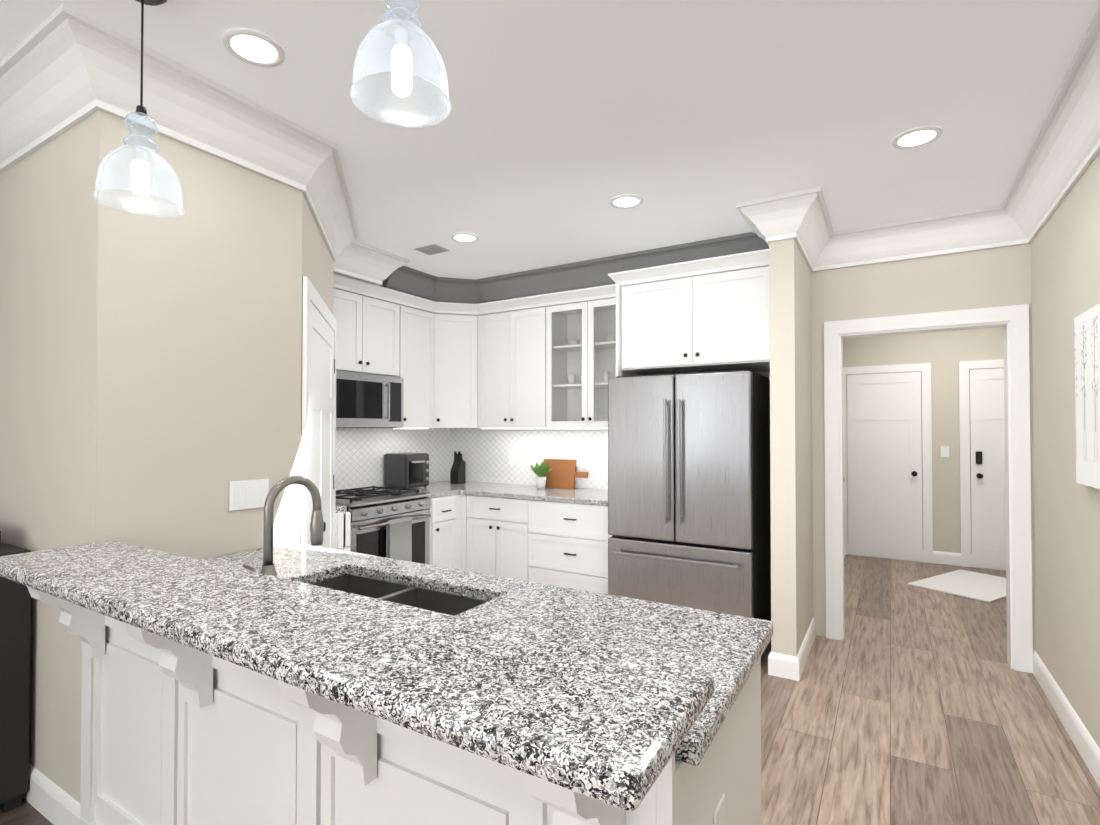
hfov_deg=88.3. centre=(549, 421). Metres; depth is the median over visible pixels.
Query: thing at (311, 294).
door frame
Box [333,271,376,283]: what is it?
wall
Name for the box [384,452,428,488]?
toaster oven
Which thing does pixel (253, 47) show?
recessed light
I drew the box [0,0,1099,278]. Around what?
ceiling
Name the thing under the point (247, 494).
switch plate
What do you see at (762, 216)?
crown molding
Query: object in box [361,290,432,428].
upper cabinet
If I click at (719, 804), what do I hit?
outlet
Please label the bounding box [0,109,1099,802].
wall
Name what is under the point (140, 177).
pendant light
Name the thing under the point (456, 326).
upper cabinet
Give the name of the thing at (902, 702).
floor
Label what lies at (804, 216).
crown molding
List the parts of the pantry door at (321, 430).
knob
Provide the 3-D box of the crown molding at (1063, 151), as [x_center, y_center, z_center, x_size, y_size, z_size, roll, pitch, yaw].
[0.852,-1.203,0.190,0.156,0.205,7.500,0,-1,31]
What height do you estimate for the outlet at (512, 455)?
0.120 m
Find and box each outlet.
[509,452,515,464]
[713,794,724,824]
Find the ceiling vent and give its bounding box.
[414,244,449,254]
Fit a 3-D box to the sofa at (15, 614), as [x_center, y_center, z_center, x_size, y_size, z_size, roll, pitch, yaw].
[-2.489,0.936,2.195,0.920,1.050,0.464,0,-1,31]
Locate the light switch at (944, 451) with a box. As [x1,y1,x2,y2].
[941,446,948,457]
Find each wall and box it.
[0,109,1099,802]
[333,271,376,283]
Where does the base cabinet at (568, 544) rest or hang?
on the floor
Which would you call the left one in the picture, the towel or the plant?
the towel
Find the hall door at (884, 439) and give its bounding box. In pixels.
[847,372,922,560]
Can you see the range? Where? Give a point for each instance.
(392, 523)
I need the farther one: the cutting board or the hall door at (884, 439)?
the hall door at (884, 439)
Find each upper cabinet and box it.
[333,273,392,375]
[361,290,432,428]
[433,301,480,428]
[481,293,572,428]
[617,249,769,375]
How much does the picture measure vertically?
0.710 m
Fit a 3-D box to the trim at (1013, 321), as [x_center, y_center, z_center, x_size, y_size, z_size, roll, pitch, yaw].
[2.400,0.397,3.683,1.095,2.170,0.156,0,-1,31]
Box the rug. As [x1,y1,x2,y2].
[908,569,1005,602]
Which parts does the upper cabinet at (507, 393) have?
glass pane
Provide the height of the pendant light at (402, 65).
0.610 m
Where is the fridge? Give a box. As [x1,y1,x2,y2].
[608,370,770,620]
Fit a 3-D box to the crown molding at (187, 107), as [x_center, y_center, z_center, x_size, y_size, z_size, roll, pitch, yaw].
[-1.262,-1.174,2.291,0.156,0.205,0.827,0,-1,31]
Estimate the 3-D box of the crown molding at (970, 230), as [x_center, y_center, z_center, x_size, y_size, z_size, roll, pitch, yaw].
[2.232,-1.155,3.645,1.028,0.205,0.156,0,-1,31]
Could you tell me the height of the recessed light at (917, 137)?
0.008 m
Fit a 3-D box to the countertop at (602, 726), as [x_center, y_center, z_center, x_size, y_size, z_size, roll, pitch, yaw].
[-0.714,0.424,1.299,2.087,0.040,0.334,0,-1,31]
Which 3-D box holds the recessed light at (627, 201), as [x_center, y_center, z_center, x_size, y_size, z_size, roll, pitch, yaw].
[0.438,-1.258,3.252,0.190,0.008,0.190,0,-1,31]
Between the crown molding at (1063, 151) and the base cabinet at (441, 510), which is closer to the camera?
the crown molding at (1063, 151)
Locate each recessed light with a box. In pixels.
[222,28,284,66]
[451,233,478,242]
[610,194,642,208]
[892,126,941,148]
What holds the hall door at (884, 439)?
in the wall at (150, 381)
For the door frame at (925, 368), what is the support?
attached to the wall at (150, 381)
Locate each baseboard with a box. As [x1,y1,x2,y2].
[22,763,79,824]
[790,617,815,680]
[848,551,1005,570]
[1033,650,1099,787]
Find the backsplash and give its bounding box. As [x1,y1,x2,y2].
[336,428,607,491]
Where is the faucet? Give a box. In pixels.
[244,476,323,575]
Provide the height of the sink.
0.225 m
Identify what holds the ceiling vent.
in the ceiling
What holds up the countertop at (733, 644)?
on the base cabinet at (394, 779)
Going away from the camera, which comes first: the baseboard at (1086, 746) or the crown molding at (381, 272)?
the baseboard at (1086, 746)
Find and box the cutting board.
[544,459,587,488]
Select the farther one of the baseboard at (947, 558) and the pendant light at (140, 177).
the baseboard at (947, 558)
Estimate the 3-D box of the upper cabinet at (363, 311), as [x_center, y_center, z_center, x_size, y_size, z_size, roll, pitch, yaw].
[-1.567,-0.704,4.381,0.345,0.682,0.760,0,-1,31]
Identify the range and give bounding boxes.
[336,486,430,564]
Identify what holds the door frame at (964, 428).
attached to the wall at (150, 381)
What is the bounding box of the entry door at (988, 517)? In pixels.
[970,368,1005,569]
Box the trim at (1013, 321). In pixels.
[824,304,1032,672]
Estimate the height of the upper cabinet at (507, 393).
1.096 m
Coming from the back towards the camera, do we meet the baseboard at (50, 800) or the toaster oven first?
the toaster oven
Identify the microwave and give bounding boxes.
[336,371,403,427]
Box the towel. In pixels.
[386,517,411,561]
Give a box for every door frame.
[301,276,336,548]
[843,363,932,562]
[959,359,1003,566]
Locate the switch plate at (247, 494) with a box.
[229,479,268,510]
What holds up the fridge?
on the floor
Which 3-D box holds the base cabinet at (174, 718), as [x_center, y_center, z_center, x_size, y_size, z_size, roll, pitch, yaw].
[-1.127,1.021,2.119,0.527,0.880,0.660,0,-1,31]
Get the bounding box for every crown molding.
[0,4,131,173]
[112,40,343,199]
[305,176,408,271]
[338,260,408,285]
[383,232,768,303]
[736,197,783,245]
[780,187,835,269]
[810,206,1003,271]
[996,6,1099,246]
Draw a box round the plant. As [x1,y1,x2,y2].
[530,461,553,488]
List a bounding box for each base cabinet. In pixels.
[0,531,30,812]
[104,624,275,824]
[244,688,347,824]
[348,660,760,824]
[428,493,452,567]
[465,497,528,580]
[529,501,612,593]
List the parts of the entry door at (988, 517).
knob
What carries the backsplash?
attached to the wall at (150, 381)
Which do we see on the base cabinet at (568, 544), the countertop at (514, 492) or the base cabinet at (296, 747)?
the countertop at (514, 492)
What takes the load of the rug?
on the floor
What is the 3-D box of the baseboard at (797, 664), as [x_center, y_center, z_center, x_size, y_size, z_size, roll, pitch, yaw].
[1.613,1.416,3.581,0.036,0.130,0.831,0,-1,31]
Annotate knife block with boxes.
[450,451,465,483]
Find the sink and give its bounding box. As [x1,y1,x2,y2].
[316,572,491,611]
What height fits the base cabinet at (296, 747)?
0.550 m
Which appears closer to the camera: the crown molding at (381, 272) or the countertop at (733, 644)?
the countertop at (733, 644)
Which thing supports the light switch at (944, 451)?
attached to the wall at (150, 381)
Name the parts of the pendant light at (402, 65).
bulb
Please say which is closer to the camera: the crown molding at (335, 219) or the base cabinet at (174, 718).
the base cabinet at (174, 718)
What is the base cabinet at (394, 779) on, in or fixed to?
on the floor
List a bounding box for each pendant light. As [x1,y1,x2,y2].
[93,0,183,217]
[350,0,450,127]
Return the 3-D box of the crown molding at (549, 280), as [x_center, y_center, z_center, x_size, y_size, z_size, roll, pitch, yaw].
[0.110,-1.149,4.160,2.860,0.202,0.860,0,-1,31]
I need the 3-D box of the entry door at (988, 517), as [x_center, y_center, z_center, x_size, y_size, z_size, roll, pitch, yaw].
[4.724,0.480,5.639,0.860,2.040,0.084,0,-1,31]
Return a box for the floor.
[0,555,1099,824]
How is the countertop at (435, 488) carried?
on the base cabinet at (496, 528)
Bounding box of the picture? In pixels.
[1074,303,1099,488]
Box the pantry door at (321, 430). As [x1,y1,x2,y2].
[309,301,334,548]
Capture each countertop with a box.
[0,540,719,823]
[204,548,772,771]
[381,481,500,496]
[457,485,607,504]
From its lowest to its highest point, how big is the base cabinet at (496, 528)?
0.880 m
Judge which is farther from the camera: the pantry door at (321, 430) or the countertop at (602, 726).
the pantry door at (321, 430)
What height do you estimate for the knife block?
0.300 m
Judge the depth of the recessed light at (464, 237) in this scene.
3.85 m
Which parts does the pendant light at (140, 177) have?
lamp shade, bulb, cord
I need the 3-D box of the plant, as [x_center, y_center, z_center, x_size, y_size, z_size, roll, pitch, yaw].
[-0.092,0.457,4.872,0.240,0.242,0.231,0,-1,31]
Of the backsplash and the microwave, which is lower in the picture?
the backsplash
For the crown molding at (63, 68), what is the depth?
1.96 m

